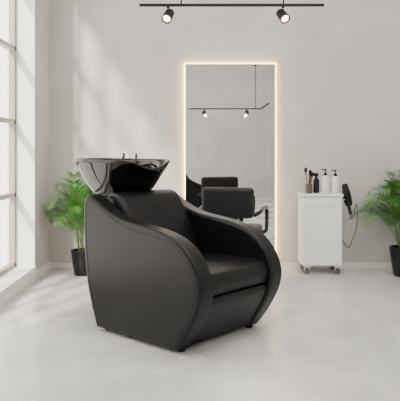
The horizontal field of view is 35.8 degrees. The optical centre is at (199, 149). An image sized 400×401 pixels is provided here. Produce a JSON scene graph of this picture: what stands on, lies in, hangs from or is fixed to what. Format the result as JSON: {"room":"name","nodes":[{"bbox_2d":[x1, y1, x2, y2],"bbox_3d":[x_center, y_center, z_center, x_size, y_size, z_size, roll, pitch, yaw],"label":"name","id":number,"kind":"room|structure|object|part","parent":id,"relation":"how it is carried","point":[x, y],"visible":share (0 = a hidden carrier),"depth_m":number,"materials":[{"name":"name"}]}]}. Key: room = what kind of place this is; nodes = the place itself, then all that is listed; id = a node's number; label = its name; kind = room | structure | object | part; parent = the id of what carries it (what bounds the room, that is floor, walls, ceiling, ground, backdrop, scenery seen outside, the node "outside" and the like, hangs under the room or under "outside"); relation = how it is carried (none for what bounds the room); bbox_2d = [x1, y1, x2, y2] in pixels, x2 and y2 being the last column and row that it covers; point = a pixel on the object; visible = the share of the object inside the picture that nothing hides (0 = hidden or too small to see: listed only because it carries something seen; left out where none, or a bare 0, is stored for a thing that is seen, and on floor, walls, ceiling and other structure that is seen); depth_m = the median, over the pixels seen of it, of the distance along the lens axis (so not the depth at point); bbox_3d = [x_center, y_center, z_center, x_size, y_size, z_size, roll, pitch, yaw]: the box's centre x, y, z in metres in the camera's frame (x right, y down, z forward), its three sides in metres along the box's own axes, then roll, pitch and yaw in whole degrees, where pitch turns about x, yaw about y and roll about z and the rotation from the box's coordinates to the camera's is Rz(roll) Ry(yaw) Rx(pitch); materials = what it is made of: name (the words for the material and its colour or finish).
{"room":"salon","nodes":[
{"label":"salon","id":0,"kind":"room"},
{"bbox_2d":[35,0,49,269],"bbox_3d":[-1.520,-0.700,1.290,0.240,3.600,8.980,0,0,0],"label":"wall","id":1,"kind":"structure","parent":0,"point":[42,7],"depth_m":5.51,"materials":[{"name":"paint"}]},
{"bbox_2d":[0,0,15,275],"bbox_3d":[-1.585,-0.548,3.905,0.050,3.071,2.698,0,0,0],"label":"frame","id":2,"kind":"object","parent":1,"relation":"attached to","point":[11,46],"visible":1,"depth_m":5.22,"materials":[{"name":"beige paint"}]},
{"bbox_2d":[0,0,35,296],"bbox_3d":[-1.514,-0.532,3.905,0.252,3.115,2.710,0,0,0],"label":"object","id":3,"kind":"structure","parent":1,"relation":"attached to","point":[25,9],"depth_m":5.25,"materials":[{"name":"white paint"}]},
{"bbox_2d":[0,261,50,307],"bbox_3d":[-1.394,1.065,1.283,0.012,0.070,8.966,0,0,0],"label":"baseboard","id":4,"kind":"structure","parent":1,"relation":"attached to","point":[16,290],"depth_m":4.89,"materials":[{"name":"white paint"}]},
{"bbox_2d":[0,268,399,400],"bbox_3d":[0.750,1.150,1.290,4.900,0.100,9.380,0,0,0],"label":"floor","id":5,"kind":"structure","parent":0,"point":[324,335],"depth_m":3.37,"materials":[{"name":"concrete"}]},
{"bbox_2d":[42,171,92,275],"bbox_3d":[-0.963,0.639,5.349,0.815,0.922,0.805,0,0,0],"label":"potted palm","id":6,"kind":"object","parent":5,"relation":"on","point":[78,200],"visible":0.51,"depth_m":5.39,"materials":[{"name":"green plant"}]},
{"bbox_2d":[71,248,86,275],"bbox_3d":[-1.030,0.990,5.480,0.220,0.220,0.220,0,0,0],"label":"pot","id":7,"kind":"object","parent":6,"relation":"on","point":[77,254],"depth_m":5.39,"materials":[{"name":"black ceramic"}]},
{"bbox_2d":[74,150,281,351],"bbox_3d":[-0.265,0.548,3.950,1.398,1.105,0.751,0,0,42],"label":"chair","id":8,"kind":"object","parent":5,"relation":"on","point":[162,269],"visible":1,"depth_m":3.66,"materials":[{"name":"black leather"}]},
{"bbox_2d":[74,158,169,196],"bbox_3d":[-0.540,0.185,4.203,0.654,0.260,0.556,0,0,42],"label":"bowl","id":9,"kind":"object","parent":8,"relation":"on","point":[105,177],"depth_m":3.99,"materials":[{"name":"black ceramic"}]},
{"bbox_2d":[121,150,129,159],"bbox_3d":[-0.530,0.055,4.393,0.078,0.120,0.119,0,0,0],"label":"tap","id":10,"kind":"object","parent":8,"relation":"on","point":[124,152],"depth_m":4.39,"materials":[{"name":"silver metal"}]},
{"bbox_3d":[-0.325,0.679,3.578,0.989,0.802,0.116,0,0,42],"label":"arm panel","id":11,"kind":"part","parent":8,"relation":"part of","materials":[{"name":"black leather"}]},
{"bbox_3d":[-0.284,0.506,3.968,0.343,0.480,0.517,0,0,42],"label":"backrest","id":12,"kind":"part","parent":8,"relation":"part of","materials":[{"name":"black leather"}]},
{"bbox_3d":[0.152,0.932,3.575,0.198,0.286,0.515,0,0,42],"label":"panel","id":13,"kind":"part","parent":8,"relation":"part of","materials":[{"name":"black leather"}]},
{"bbox_3d":[0.098,0.679,4.048,0.989,0.802,0.115,0,0,42],"label":"arm panel","id":14,"kind":"part","parent":8,"relation":"part of","materials":[{"name":"black leather"}]},
{"bbox_2d":[200,252,266,295],"bbox_3d":[-0.012,0.722,3.722,0.653,0.133,0.517,0,0,42],"label":"seat cushion","id":15,"kind":"object","parent":8,"relation":"on","point":[231,273],"depth_m":3.58,"materials":[{"name":"black leather"}]},
{"bbox_2d":[199,187,268,233],"bbox_3d":[0.264,0.694,4.976,0.522,0.812,0.490,0,0,14],"label":"chair","id":16,"kind":"object","parent":5,"relation":"on","point":[230,202],"visible":0.56,"depth_m":4.74,"materials":[{"name":"black leather"}]},
{"bbox_3d":[0.213,0.404,4.772,0.410,0.232,0.070,0,0,14],"label":"backrest","id":17,"kind":"part","parent":16,"relation":"part of","materials":[{"name":"black leather"}]},
{"bbox_3d":[0.272,0.655,5.010,0.420,0.090,0.420,0,0,14],"label":"seat","id":18,"kind":"part","parent":16,"relation":"part of","materials":[{"name":"beige leather"}]},
{"bbox_3d":[0.477,0.570,4.929,0.086,0.252,0.435,0,0,14],"label":"armrest","id":19,"kind":"part","parent":16,"relation":"part of","materials":[{"name":"black plastic"}]},
{"bbox_2d":[297,192,344,273],"bbox_3d":[1.127,0.744,5.593,0.459,0.712,0.294,0,0,0],"label":"trolley","id":20,"kind":"object","parent":5,"relation":"on","point":[319,214],"visible":0.94,"depth_m":5.45,"materials":[{"name":"white paint"}]},
{"bbox_2d":[304,167,313,192],"bbox_3d":[0.973,0.272,5.562,0.081,0.230,0.068,0,0,37],"label":"jar","id":21,"kind":"object","parent":20,"relation":"on","point":[308,186],"visible":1,"depth_m":5.54,"materials":[{"name":"clear glass"}]},
{"bbox_2d":[313,173,318,192],"bbox_3d":[1.046,0.297,5.600,0.063,0.180,0.056,0,0,0],"label":"spray bottle","id":22,"kind":"object","parent":20,"relation":"on","point":[316,180],"visible":0.91,"depth_m":5.58,"materials":[{"name":"black plastic"}]},
{"bbox_3d":[1.080,0.458,5.467,0.338,0.081,0.026,0,0,0],"label":"drawer","id":23,"kind":"part","parent":20,"relation":"part of","materials":[{"name":"white paint"}]},
{"bbox_3d":[1.080,0.759,5.467,0.338,0.512,0.026,0,0,0],"label":"drawer","id":24,"kind":"part","parent":20,"relation":"part of","materials":[{"name":"white paint"}]},
{"bbox_2d":[321,169,328,192],"bbox_3d":[1.125,0.279,5.560,0.069,0.216,0.068,0,0,0],"label":"pump bottle","id":25,"kind":"object","parent":20,"relation":"on","point":[325,179],"visible":1,"depth_m":5.53,"materials":[{"name":"white plastic"}]},
{"bbox_2d":[331,170,338,192],"bbox_3d":[1.212,0.282,5.550,0.069,0.210,0.068,0,0,0],"label":"pump bottle","id":26,"kind":"object","parent":20,"relation":"on","point":[335,180],"visible":1,"depth_m":5.52,"materials":[{"name":"white plastic"}]},
{"bbox_2d":[342,183,357,247],"bbox_3d":[1.310,0.588,5.534,0.094,0.580,0.181,0,0,-44],"label":"hair dryer","id":27,"kind":"object","parent":20,"relation":"hanging from","point":[345,189],"visible":0.98,"depth_m":5.50,"materials":[{"name":"black plastic"}]},
{"bbox_3d":[1.320,0.504,5.500,0.030,0.141,0.081,0,0,-22],"label":"handle","id":28,"kind":"part","parent":27,"relation":"part of","materials":[{"name":"black plastic"}]},
{"bbox_3d":[1.316,0.674,5.539,0.078,0.407,0.181,0,0,-44],"label":"cord","id":29,"kind":"part","parent":27,"relation":"part of","materials":[{"name":"grey plastic"}]},
{"bbox_2d":[348,168,399,276],"bbox_3d":[1.807,0.617,5.331,1.009,0.967,0.841,0,0,0],"label":"potted palm","id":30,"kind":"object","parent":5,"relation":"on","point":[393,203],"visible":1,"depth_m":5.40,"materials":[{"name":"green plant"}]},
{"bbox_2d":[389,245,399,276],"bbox_3d":[1.800,0.975,5.440,0.270,0.250,0.270,0,0,0],"label":"pot","id":31,"kind":"object","parent":30,"relation":"on","point":[394,249],"depth_m":5.39,"materials":[{"name":"black ceramic"}]},
{"bbox_2d":[50,0,399,262],"bbox_3d":[0.750,-0.700,5.880,4.900,3.600,0.200,0,0,0],"label":"wall","id":32,"kind":"structure","parent":0,"point":[117,69],"depth_m":5.78,"materials":[{"name":"paint"}]},
{"bbox_2d":[51,263,391,267],"bbox_3d":[0.800,1.075,5.773,4.400,0.050,0.014,0,0,0],"label":"baseboard","id":33,"kind":"structure","parent":32,"relation":"attached to","point":[53,265],"depth_m":5.77,"materials":[{"name":"white paint"}]},
{"bbox_2d":[184,63,276,251],"bbox_3d":[0.280,0.113,5.757,0.858,1.843,0.044,0,0,0],"label":"wall mirror","id":34,"kind":"object","parent":32,"relation":"attached to","point":[230,109],"visible":0.6,"depth_m":5.74,"materials":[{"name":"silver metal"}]},
{"bbox_3d":[0.750,-2.550,1.290,4.900,0.100,9.380,0,0,0],"label":"ceiling","id":35,"kind":"structure","parent":0,"visible":0},
{"bbox_2d":[139,0,323,23],"bbox_3d":[0.235,-1.717,4.601,1.370,1.564,0.118,0,0,0],"label":"track light","id":36,"kind":"object","parent":35,"relation":"hanging from","point":[168,14],"visible":1,"depth_m":4.59,"materials":[{"name":"black metal"}]},
{"bbox_3d":[-0.247,-0.967,4.573,0.054,0.054,0.009,0,42,20],"label":"bulb","id":37,"kind":"part","parent":36,"relation":"part of","materials":[{"name":"beige glass"}]},
{"bbox_3d":[0.235,-1.075,4.600,1.370,0.020,0.024,0,0,0],"label":"rail","id":38,"kind":"part","parent":36,"relation":"part of","materials":[{"name":"black metal"}]},
{"bbox_3d":[0.628,-0.967,4.574,0.054,0.054,0.009,0,42,-25],"label":"bulb","id":39,"kind":"part","parent":36,"relation":"part of","materials":[{"name":"beige glass"}]}
]}

